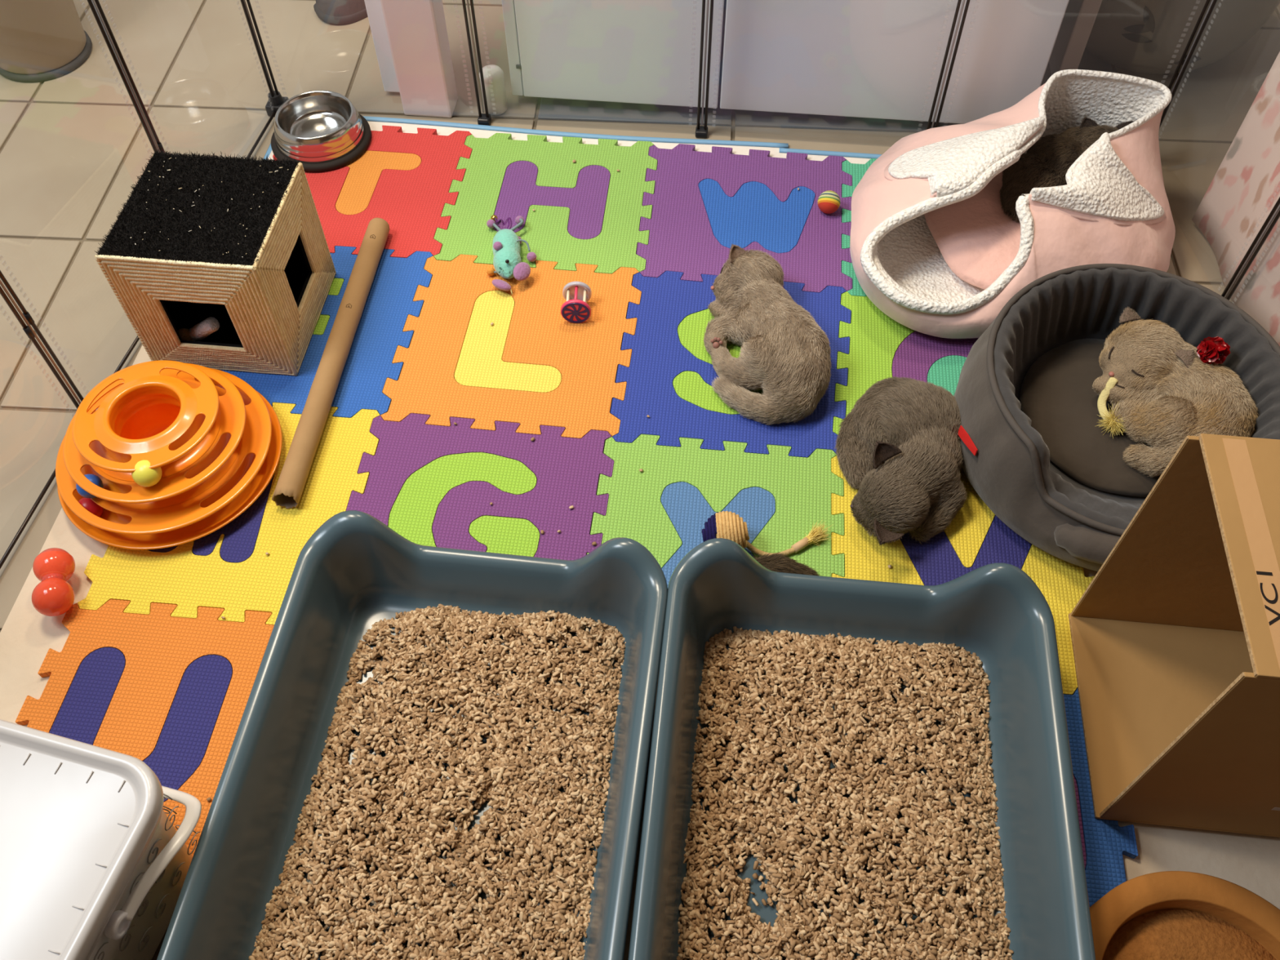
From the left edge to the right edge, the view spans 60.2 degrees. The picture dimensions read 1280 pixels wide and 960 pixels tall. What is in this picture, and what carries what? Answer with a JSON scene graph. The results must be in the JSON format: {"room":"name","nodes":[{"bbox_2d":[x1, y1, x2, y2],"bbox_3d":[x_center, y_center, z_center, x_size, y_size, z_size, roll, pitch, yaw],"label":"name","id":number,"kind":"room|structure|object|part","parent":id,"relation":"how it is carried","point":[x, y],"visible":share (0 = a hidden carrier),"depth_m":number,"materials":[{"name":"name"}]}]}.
{"room":"kitten playpen","nodes":[
{"label":"kitten playpen","id":0,"kind":"room"},
{"bbox_2d":[0,0,1279,959],"bbox_3d":[0.016,-0.437,1.755,5.000,0.060,4.800,5,55,4],"label":"floor","id":1,"kind":"structure","parent":0,"point":[74,144],"depth_m":1.82,"materials":[{"name":"tile"}]},
{"bbox_2d":[0,0,92,82],"bbox_3d":[-1.052,-0.840,1.819,0.212,0.312,0.212,5,55,4],"label":"waste bin","id":2,"kind":"object","parent":1,"relation":"on","point":[41,40],"visible":1,"depth_m":1.86,"materials":[{"name":"beige plastic"}]},
{"bbox_2d":[0,344,151,726],"bbox_3d":[-0.662,0.208,1.264,0.174,0.002,1.045,5,55,4],"label":"pad","id":3,"kind":"object","parent":1,"relation":"on","point":[27,635],"visible":0.12,"depth_m":1.29,"materials":[{"name":"white fabric"}]},
{"bbox_2d":[31,547,75,616],"bbox_3d":[-0.683,0.118,1.286,0.045,0.044,0.088,-13,56,-8],"label":"rattle","id":4,"kind":"object","parent":3,"relation":"on","point":[53,596],"visible":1,"depth_m":1.27,"materials":[{"name":"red plastic"}]},
{"bbox_3d":[-0.678,0.135,1.275,0.044,0.044,0.046,5,55,4],"label":"bulb","id":5,"kind":"part","parent":4,"relation":"part of","materials":[{"name":"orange plastic"}]},
{"bbox_3d":[-0.687,0.107,1.294,0.044,0.044,0.029,-13,56,-9],"label":"bulb","id":6,"kind":"part","parent":4,"relation":"part of","materials":[{"name":"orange plastic"}]},
{"bbox_2d":[15,599,274,856],"bbox_3d":[-0.533,0.279,1.206,0.312,0.010,0.318,5,55,4],"label":"mat","id":7,"kind":"object","parent":1,"relation":"on","point":[175,702],"visible":0.43,"depth_m":1.23,"materials":[{"name":"plastic"}]},
{"bbox_2d":[0,719,201,959],"bbox_3d":[-0.575,0.408,0.992,0.281,0.188,0.318,12,56,9],"label":"pail","id":8,"kind":"object","parent":7,"relation":"on","point":[93,864],"visible":1,"depth_m":0.97,"materials":[{"name":"white plastic"}]},
{"bbox_2d":[93,805,199,959],"bbox_3d":[-0.470,0.436,0.984,0.010,0.098,0.280,12,56,9],"label":"print","id":9,"kind":"object","parent":8,"relation":"attached to","point":[150,891],"depth_m":1.01,"materials":[{"name":"grey"}]},
{"bbox_3d":[-0.550,0.316,1.024,0.281,0.042,0.124,12,56,9],"label":"handle","id":10,"kind":"part","parent":8,"relation":"part of","materials":[{"name":"white plastic"}]},
{"bbox_2d":[162,793,197,834],"bbox_3d":[-0.535,0.303,1.078,0.200,0.098,0.009,12,56,9],"label":"print","id":11,"kind":"object","parent":8,"relation":"attached to","point":[182,798],"depth_m":1.04,"materials":[{"name":"grey"}]},
{"bbox_2d":[77,402,379,625],"bbox_3d":[-0.503,0.031,1.381,0.312,0.010,0.330,5,55,4],"label":"mat","id":12,"kind":"object","parent":1,"relation":"on","point":[228,568],"visible":0.56,"depth_m":1.33,"materials":[{"name":"yellow plastic"}]},
{"bbox_2d":[55,360,282,549],"bbox_3d":[-0.594,-0.051,1.367,0.277,0.110,0.277,5,55,4],"label":"tower","id":13,"kind":"object","parent":12,"relation":"on","point":[215,442],"visible":0.98,"depth_m":1.34,"materials":[{"name":"orange plastic"}]},
{"bbox_2d":[75,474,103,498],"bbox_3d":[-0.660,0.007,1.323,0.030,0.030,0.030,5,55,4],"label":"ball","id":14,"kind":"object","parent":13,"relation":"on","point":[93,478],"visible":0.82,"depth_m":1.31,"materials":[{"name":"blue plastic"}]},
{"bbox_2d":[78,497,103,518],"bbox_3d":[-0.673,0.035,1.348,0.031,0.031,0.031,5,55,4],"label":"ball","id":15,"kind":"object","parent":13,"relation":"in","point":[88,504],"visible":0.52,"depth_m":1.34,"materials":[{"name":"red plastic"}]},
{"bbox_3d":[-0.594,-0.079,1.327,0.167,0.002,0.167,5,55,4],"label":"track plate","id":16,"kind":"part","parent":13,"relation":"part of","materials":[{"name":"orange plastic"}]},
{"bbox_2d":[131,460,162,487],"bbox_3d":[-0.578,-0.008,1.292,0.033,0.033,0.033,5,55,4],"label":"ball","id":17,"kind":"object","parent":13,"relation":"on","point":[144,476],"visible":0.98,"depth_m":1.28,"materials":[{"name":"yellow plastic"}]},
{"bbox_3d":[-0.594,-0.062,1.352,0.213,0.002,0.213,5,55,4],"label":"track plate","id":18,"kind":"part","parent":13,"relation":"part of","materials":[{"name":"orange plastic"}]},
{"bbox_2d":[206,160,891,801],"bbox_3d":[-0.122,-0.118,1.475,0.913,0.004,0.919,-12,55,-8],"label":"crumbs","id":19,"kind":"object","parent":12,"relation":"on","point":[209,799],"visible":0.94,"depth_m":1.37,"materials":[{"name":"brown wood"}]},
{"bbox_2d":[313,0,368,25],"bbox_3d":[-0.482,-0.921,2.021,0.255,0.072,0.089,-36,62,-22],"label":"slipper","id":20,"kind":"object","parent":1,"relation":"on","point":[335,12],"visible":0.86,"depth_m":1.98,"materials":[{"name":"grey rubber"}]},
{"bbox_2d":[364,0,399,92],"bbox_3d":[-0.407,-0.923,1.509,0.054,0.892,0.025,5,55,4],"label":"trim","id":21,"kind":"structure","parent":1,"relation":"on","point":[374,8],"depth_m":1.79,"materials":[{"name":"white paint"}]},
{"bbox_2d":[156,510,667,959],"bbox_3d":[-0.197,0.304,1.098,0.411,0.132,0.551,5,55,4],"label":"tray","id":22,"kind":"object","parent":1,"relation":"on","point":[354,572],"visible":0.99,"depth_m":1.15,"materials":[{"name":"blue plastic"}]},
{"bbox_2d":[248,604,626,959],"bbox_3d":[-0.190,0.323,1.144,0.343,0.026,0.449,5,55,4],"label":"litter","id":23,"kind":"object","parent":22,"relation":"in","point":[347,941],"visible":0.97,"depth_m":1.14,"materials":[{"name":"beige wood"}]},
{"bbox_2d":[380,0,457,117],"bbox_3d":[-0.353,-0.887,1.488,0.082,0.900,0.055,5,55,4],"label":"pillar","id":24,"kind":"structure","parent":1,"relation":"on","point":[416,29],"depth_m":1.75,"materials":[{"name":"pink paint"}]},
{"bbox_2d":[346,413,613,559],"bbox_3d":[-0.205,0.055,1.363,0.327,0.010,0.327,5,55,4],"label":"mat","id":25,"kind":"object","parent":1,"relation":"on","point":[424,480],"visible":0.63,"depth_m":1.39,"materials":[{"name":"plastic"}]},
{"bbox_2d":[479,64,507,115],"bbox_3d":[-0.242,-0.644,1.820,0.040,0.077,0.040,5,55,4],"label":"canister","id":26,"kind":"object","parent":1,"relation":"on","point":[493,75],"visible":0.93,"depth_m":1.80,"materials":[{"name":"white plastic"}]},
{"bbox_3d":[-0.242,-0.662,1.794,0.040,0.014,0.040,5,55,4],"label":"lid","id":27,"kind":"part","parent":26,"relation":"part of","materials":[{"name":"white plastic"}]},
{"bbox_2d":[263,115,788,186],"bbox_3d":[-0.203,-0.385,1.679,0.840,0.006,0.483,5,55,4],"label":"pad","id":28,"kind":"object","parent":1,"relation":"on","point":[408,126],"visible":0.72,"depth_m":1.80,"materials":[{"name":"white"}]},
{"bbox_2d":[219,245,433,417],"bbox_3d":[-0.470,-0.217,1.557,0.317,0.010,0.322,5,55,4],"label":"mat","id":29,"kind":"object","parent":28,"relation":"on","point":[389,301],"visible":0.47,"depth_m":1.53,"materials":[{"name":"blue plastic"}]},
{"bbox_2d":[94,150,336,376],"bbox_3d":[-0.555,-0.289,1.477,0.204,0.205,0.202,5,55,4],"label":"cube","id":30,"kind":"object","parent":29,"relation":"on","point":[241,243],"visible":0.99,"depth_m":1.41,"materials":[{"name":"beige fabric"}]},
{"bbox_2d":[177,328,193,341],"bbox_3d":[-0.617,-0.191,1.503,0.028,0.040,0.024,5,55,4],"label":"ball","id":31,"kind":"object","parent":30,"relation":"in","point":[184,333],"visible":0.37,"depth_m":1.49,"materials":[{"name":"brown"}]},
{"bbox_2d":[188,316,219,341],"bbox_3d":[-0.594,-0.201,1.490,0.072,0.066,0.023,20,57,14],"label":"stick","id":32,"kind":"object","parent":30,"relation":"in","point":[207,326],"visible":0.84,"depth_m":1.47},
{"bbox_2d":[271,217,389,509],"bbox_3d":[-0.412,-0.177,1.502,0.032,0.033,0.504,4,55,3],"label":"cardboard tube","id":33,"kind":"object","parent":29,"relation":"on","point":[287,493],"visible":1,"depth_m":1.47,"materials":[{"name":"brown cardboard"}]},
{"bbox_2d":[272,124,471,257],"bbox_3d":[-0.437,-0.456,1.726,0.315,0.010,0.304,5,55,4],"label":"mat","id":34,"kind":"object","parent":28,"relation":"on","point":[404,180],"visible":0.48,"depth_m":1.72,"materials":[{"name":"red plastic"}]},
{"bbox_2d":[271,90,371,172],"bbox_3d":[-0.514,-0.564,1.764,0.159,0.053,0.159,5,55,4],"label":"steel bowl","id":35,"kind":"object","parent":34,"relation":"on","point":[324,131],"visible":0.98,"depth_m":1.76,"materials":[{"name":"silver metal"}]},
{"bbox_2d":[380,254,641,438],"bbox_3d":[-0.172,-0.191,1.537,0.326,0.010,0.321,5,55,4],"label":"mat","id":36,"kind":"object","parent":28,"relation":"on","point":[534,367],"visible":0.95,"depth_m":1.52,"materials":[{"name":"orange plastic"}]},
{"bbox_2d":[486,214,536,294],"bbox_3d":[-0.189,-0.339,1.614,0.073,0.048,0.162,-4,55,-2],"label":"mouse","id":37,"kind":"object","parent":36,"relation":"on","point":[508,264],"visible":1,"depth_m":1.59,"materials":[{"name":"teal fabric"}]},
{"bbox_3d":[-0.210,-0.374,1.643,0.005,0.008,0.030,-31,60,-20],"label":"leg cord","id":38,"kind":"part","parent":37,"relation":"part of","materials":[{"name":"fabric"}]},
{"bbox_3d":[-0.184,-0.378,1.642,0.011,0.007,0.036,28,59,18],"label":"leg cord","id":39,"kind":"part","parent":37,"relation":"part of","materials":[{"name":"white fabric"}]},
{"bbox_3d":[-0.173,-0.343,1.612,0.028,0.013,0.014,5,55,4],"label":"leg cord","id":40,"kind":"part","parent":37,"relation":"part of","materials":[{"name":"fabric"}]},
{"bbox_2d":[560,281,591,323],"bbox_3d":[-0.089,-0.249,1.546,0.042,0.042,0.044,0,55,1],"label":"toy","id":41,"kind":"object","parent":36,"relation":"on","point":[575,309],"visible":1,"depth_m":1.54,"materials":[{"name":"red plastic"}]},
{"bbox_3d":[-0.101,-0.254,1.542,0.004,0.005,0.032,0,55,1],"label":"rod","id":42,"kind":"part","parent":41,"relation":"part of","materials":[{"name":"beige plastic"}]},
{"bbox_3d":[-0.089,-0.258,1.536,0.004,0.005,0.032,0,55,1],"label":"rod","id":43,"kind":"part","parent":41,"relation":"part of","materials":[{"name":"red plastic"}]},
{"bbox_3d":[-0.077,-0.254,1.542,0.004,0.005,0.032,0,55,1],"label":"rod","id":44,"kind":"part","parent":41,"relation":"part of","materials":[{"name":"beige plastic"}]},
{"bbox_2d":[433,133,657,274],"bbox_3d":[-0.139,-0.430,1.706,0.325,0.010,0.309,5,55,4],"label":"mat","id":45,"kind":"object","parent":28,"relation":"on","point":[587,211],"visible":0.91,"depth_m":1.70,"materials":[{"name":"plastic"}]},
{"bbox_2d":[636,143,852,293],"bbox_3d":[0.160,-0.403,1.685,0.324,0.010,0.312,5,55,4],"label":"mat","id":46,"kind":"object","parent":28,"relation":"on","point":[704,203],"visible":0.82,"depth_m":1.68,"materials":[{"name":"purple plastic"}]},
{"bbox_2d":[817,190,839,213],"bbox_3d":[0.286,-0.420,1.669,0.034,0.034,0.034,19,57,13],"label":"striped ball","id":47,"kind":"object","parent":46,"relation":"on","point":[828,202],"visible":1,"depth_m":1.66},
{"bbox_2d":[0,0,1279,568],"bbox_3d":[0.087,-0.221,1.134,1.740,0.702,1.371,5,55,4],"label":"pen","id":48,"kind":"object","parent":1,"relation":"on","point":[275,100],"visible":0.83,"depth_m":1.56,"materials":[{"name":"grey metal"}]},
{"bbox_3d":[-0.761,-0.149,1.083,0.005,0.695,0.329,8,55,6],"label":"wire frame","id":49,"kind":"part","parent":48,"relation":"part of","materials":[{"name":"grey metal"}]},
{"bbox_3d":[-0.697,-0.420,1.276,0.005,0.695,0.334,9,55,7],"label":"wire frame","id":50,"kind":"part","parent":48,"relation":"part of","materials":[{"name":"grey metal"}]},
{"bbox_3d":[-0.634,-0.690,1.466,0.005,0.695,0.324,8,55,6],"label":"wire frame","id":51,"kind":"part","parent":48,"relation":"part of","materials":[{"name":"grey metal"}]},
{"bbox_3d":[-0.432,-0.811,1.550,0.341,0.692,0.005,4,55,3],"label":"wire frame","id":52,"kind":"part","parent":48,"relation":"part of","materials":[{"name":"grey metal"}]},
{"bbox_3d":[-0.080,-0.785,1.529,0.353,0.692,0.005,4,55,3],"label":"wire frame","id":53,"kind":"part","parent":48,"relation":"part of","materials":[{"name":"grey metal"}]},
{"bbox_3d":[0.281,-0.756,1.507,0.358,0.692,0.005,5,55,4],"label":"wire frame","id":54,"kind":"part","parent":48,"relation":"part of","materials":[{"name":"grey metal"}]},
{"bbox_3d":[0.630,-0.727,1.484,0.330,0.692,0.005,5,55,4],"label":"wire frame","id":55,"kind":"part","parent":48,"relation":"part of","materials":[{"name":"grey metal"}]},
{"bbox_3d":[0.811,-0.582,1.380,0.005,0.692,0.314,-4,55,-3],"label":"wire frame","id":56,"kind":"part","parent":48,"relation":"part of","materials":[{"name":"grey metal"}]},
{"bbox_2d":[1191,51,1279,346],"bbox_3d":[0.875,-0.156,1.134,0.030,0.600,1.014,-3,55,-2],"label":"patterned panel","id":57,"kind":"object","parent":48,"relation":"hanging from","point":[1244,189],"visible":0.88,"depth_m":1.52,"materials":[{"name":"fabric"}]},
{"bbox_3d":[0.843,-0.310,1.187,0.005,0.692,0.340,-5,55,-3],"label":"wire frame","id":58,"kind":"part","parent":48,"relation":"part of","materials":[{"name":"grey metal"}]},
{"bbox_2d":[586,434,844,586],"bbox_3d":[0.092,0.080,1.343,0.313,0.010,0.320,5,55,4],"label":"mat","id":59,"kind":"object","parent":1,"relation":"on","point":[780,497],"visible":0.54,"depth_m":1.38,"materials":[{"name":"plastic"}]},
{"bbox_2d":[702,511,831,555],"bbox_3d":[0.139,0.068,1.309,0.131,0.057,0.057,5,55,4],"label":"toy","id":60,"kind":"object","parent":59,"relation":"on","point":[725,525],"visible":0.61,"depth_m":1.30,"materials":[{"name":"brown fabric"}]},
{"bbox_2d":[752,551,821,576],"bbox_3d":[0.165,0.108,1.297,0.083,0.031,0.031,5,55,4],"label":"mouse","id":61,"kind":"object","parent":59,"relation":"on","point":[776,562],"visible":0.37,"depth_m":1.28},
{"bbox_2d":[610,271,851,457],"bbox_3d":[0.130,-0.163,1.515,0.318,0.010,0.322,5,55,4],"label":"mat","id":62,"kind":"object","parent":1,"relation":"on","point":[668,377],"visible":0.69,"depth_m":1.49,"materials":[{"name":"plastic"}]},
{"bbox_2d":[703,244,831,425],"bbox_3d":[0.172,-0.204,1.485,0.166,0.084,0.267,5,55,4],"label":"kitten","id":63,"kind":"object","parent":62,"relation":"on","point":[785,354],"visible":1,"depth_m":1.45},
{"bbox_2d":[501,0,1069,124],"bbox_3d":[0.225,-1.015,1.575,0.842,0.900,0.407,5,55,4],"label":"base cabinet","id":64,"kind":"object","parent":1,"relation":"on","point":[871,59],"visible":0.91,"depth_m":1.72,"materials":[{"name":"grey"}]},
{"bbox_3d":[-0.189,-1.017,1.566,0.018,0.878,0.304,5,55,4],"label":"panel","id":65,"kind":"part","parent":64,"relation":"part of","materials":[{"name":"white paint"}]},
{"bbox_3d":[-0.034,-0.885,1.471,0.322,0.878,0.018,5,55,4],"label":"door","id":66,"kind":"part","parent":64,"relation":"part of","materials":[{"name":"white paint"}]},
{"bbox_3d":[0.376,-0.850,1.444,0.496,0.878,0.018,5,55,4],"label":"door","id":67,"kind":"part","parent":64,"relation":"part of","materials":[{"name":"white paint"}]},
{"bbox_2d":[778,147,894,361],"bbox_3d":[0.466,-0.302,1.617,0.544,0.006,0.520,5,55,4],"label":"pad","id":68,"kind":"object","parent":1,"relation":"on","point":[815,155],"visible":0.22,"depth_m":1.77,"materials":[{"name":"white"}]},
{"bbox_2d":[841,158,877,296],"bbox_3d":[0.461,-0.374,1.663,0.313,0.010,0.309,5,55,4],"label":"mat","id":69,"kind":"object","parent":68,"relation":"on","point":[857,171],"visible":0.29,"depth_m":1.68,"materials":[{"name":"teal plastic"}]},
{"bbox_2d":[849,69,1175,338],"bbox_3d":[0.536,-0.398,1.554,0.467,0.194,0.430,5,55,4],"label":"bed","id":70,"kind":"object","parent":69,"relation":"on","point":[1113,206],"visible":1,"depth_m":1.52,"materials":[{"name":"pink fabric"}]},
{"bbox_2d":[924,170,1020,289],"bbox_3d":[0.573,-0.366,1.603,0.313,0.045,0.300,5,55,4],"label":"cushion","id":71,"kind":"object","parent":70,"relation":"in","point":[975,237],"visible":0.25,"depth_m":1.57,"materials":[{"name":"pink fabric"}]},
{"bbox_2d":[999,116,1134,222],"bbox_3d":[0.624,-0.470,1.606,0.246,0.073,0.097,-25,58,-16],"label":"kitten","id":72,"kind":"object","parent":71,"relation":"on","point":[1046,162],"visible":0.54,"depth_m":1.58},
{"bbox_2d":[832,291,978,435],"bbox_3d":[0.424,-0.136,1.494,0.323,0.010,0.312,5,55,4],"label":"mat","id":73,"kind":"object","parent":68,"relation":"on","point":[876,338],"visible":0.23,"depth_m":1.51,"materials":[{"name":"plastic"}]},
{"bbox_3d":[0.424,-0.136,1.494,0.323,0.010,0.311,5,55,4],"label":"foam frame","id":74,"kind":"part","parent":73,"relation":"part of","materials":[{"name":"green plastic"}]},
{"bbox_2d":[834,375,967,546],"bbox_3d":[0.323,-0.027,1.356,0.154,0.090,0.274,8,55,6],"label":"kitten","id":75,"kind":"object","parent":73,"relation":"on","point":[912,426],"visible":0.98,"depth_m":1.33},
{"bbox_2d":[954,263,1279,571],"bbox_3d":[0.592,-0.075,1.353,0.400,0.148,0.418,5,55,4],"label":"bed","id":76,"kind":"object","parent":73,"relation":"on","point":[1006,461],"visible":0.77,"depth_m":1.34,"materials":[{"name":"grey fabric"}]},
{"bbox_2d":[1019,338,1160,497],"bbox_3d":[0.611,-0.087,1.414,0.243,0.019,0.258,5,55,4],"label":"cushion","id":77,"kind":"object","parent":76,"relation":"on","point":[1056,393],"visible":0.45,"depth_m":1.40,"materials":[{"name":"fabric"}]},
{"bbox_2d":[1096,377,1127,438],"bbox_3d":[0.589,-0.102,1.387,0.022,0.034,0.052,5,55,4],"label":"toy","id":78,"kind":"object","parent":77,"relation":"on","point":[1104,415],"visible":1,"depth_m":1.38,"materials":[{"name":"yellow fabric"}]},
{"bbox_2d":[1091,306,1259,477],"bbox_3d":[0.655,-0.102,1.366,0.199,0.076,0.194,31,60,20],"label":"kitten","id":79,"kind":"object","parent":77,"relation":"on","point":[1165,393],"visible":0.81,"depth_m":1.35},
{"bbox_2d":[1195,336,1230,364],"bbox_3d":[0.704,-0.158,1.355,0.038,0.037,0.037,5,55,4],"label":"pompom","id":80,"kind":"object","parent":79,"relation":"on","point":[1211,349],"visible":1,"depth_m":1.35,"materials":[{"name":"red plastic"}]},
{"bbox_2d":[628,537,1096,959],"bbox_3d":[0.208,0.336,1.074,0.405,0.132,0.556,5,55,4],"label":"tray","id":81,"kind":"object","parent":1,"relation":"on","point":[997,612],"visible":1,"depth_m":1.14,"materials":[{"name":"blue plastic"}]},
{"bbox_2d":[676,626,1013,959],"bbox_3d":[0.202,0.353,1.121,0.341,0.025,0.460,5,55,4],"label":"litter","id":82,"kind":"object","parent":81,"relation":"in","point":[918,847],"visible":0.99,"depth_m":1.13,"materials":[{"name":"beige wood"}]},
{"bbox_2d":[831,455,1095,694],"bbox_3d":[0.388,0.105,1.324,0.318,0.010,0.314,5,55,4],"label":"mat","id":83,"kind":"object","parent":1,"relation":"on","point":[950,554],"visible":0.28,"depth_m":1.33,"materials":[{"name":"yellow plastic"}]},
{"bbox_2d":[1048,0,1102,75],"bbox_3d":[0.720,-0.962,1.535,0.030,0.900,0.090,5,55,4],"label":"trim","id":84,"kind":"structure","parent":1,"relation":"on","point":[1080,15],"depth_m":1.81,"materials":[{"name":"white paint"}]},
{"bbox_2d":[1063,688,1137,906],"bbox_3d":[0.355,0.347,1.152,0.310,0.010,0.317,5,55,4],"label":"mat","id":85,"kind":"object","parent":1,"relation":"on","point":[1104,843],"visible":0.21,"depth_m":1.13,"materials":[{"name":"blue plastic"}]},
{"bbox_2d":[1022,544,1279,909],"bbox_3d":[0.610,0.339,1.164,0.390,0.002,0.990,5,55,4],"label":"pad","id":86,"kind":"object","parent":1,"relation":"on","point":[1251,862],"visible":0.02,"depth_m":1.13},
{"bbox_2d":[1068,433,1279,837],"bbox_3d":[0.627,0.166,1.061,0.291,0.346,0.240,5,55,4],"label":"cardboard box","id":87,"kind":"object","parent":86,"relation":"on","point":[1175,636],"visible":1,"depth_m":1.12,"materials":[{"name":"brown cardboard"}]},
{"bbox_3d":[0.641,0.070,1.129,0.288,0.336,0.004,5,55,4],"label":"panel","id":88,"kind":"part","parent":87,"relation":"part of","materials":[{"name":"brown cardboard"}]},
{"bbox_3d":[0.628,0.264,1.200,0.290,0.004,0.240,5,55,4],"label":"panel","id":89,"kind":"part","parent":87,"relation":"part of","materials":[{"name":"brown cardboard"}]},
{"bbox_3d":[0.617,0.262,0.993,0.286,0.336,0.004,5,55,4],"label":"panel","id":90,"kind":"part","parent":87,"relation":"part of","materials":[{"name":"brown cardboard"}]},
{"bbox_3d":[0.633,0.068,0.922,0.278,0.004,0.240,5,55,4],"label":"panel","id":91,"kind":"part","parent":87,"relation":"part of","materials":[{"name":"brown cardboard"}]},
{"bbox_2d":[1089,871,1279,959],"bbox_3d":[0.517,0.496,1.010,0.258,0.048,0.258,5,55,4],"label":"round scratcher","id":92,"kind":"object","parent":86,"relation":"on","point":[1164,915],"visible":0.91,"depth_m":1.05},
{"bbox_2d":[1085,0,1279,74],"bbox_3d":[0.894,-0.869,1.851,0.368,0.276,0.368,5,55,4],"label":"round pot","id":93,"kind":"object","parent":1,"relation":"on","point":[1149,37],"visible":0.78,"depth_m":1.78,"materials":[{"name":"grey ceramic"}]}
]}

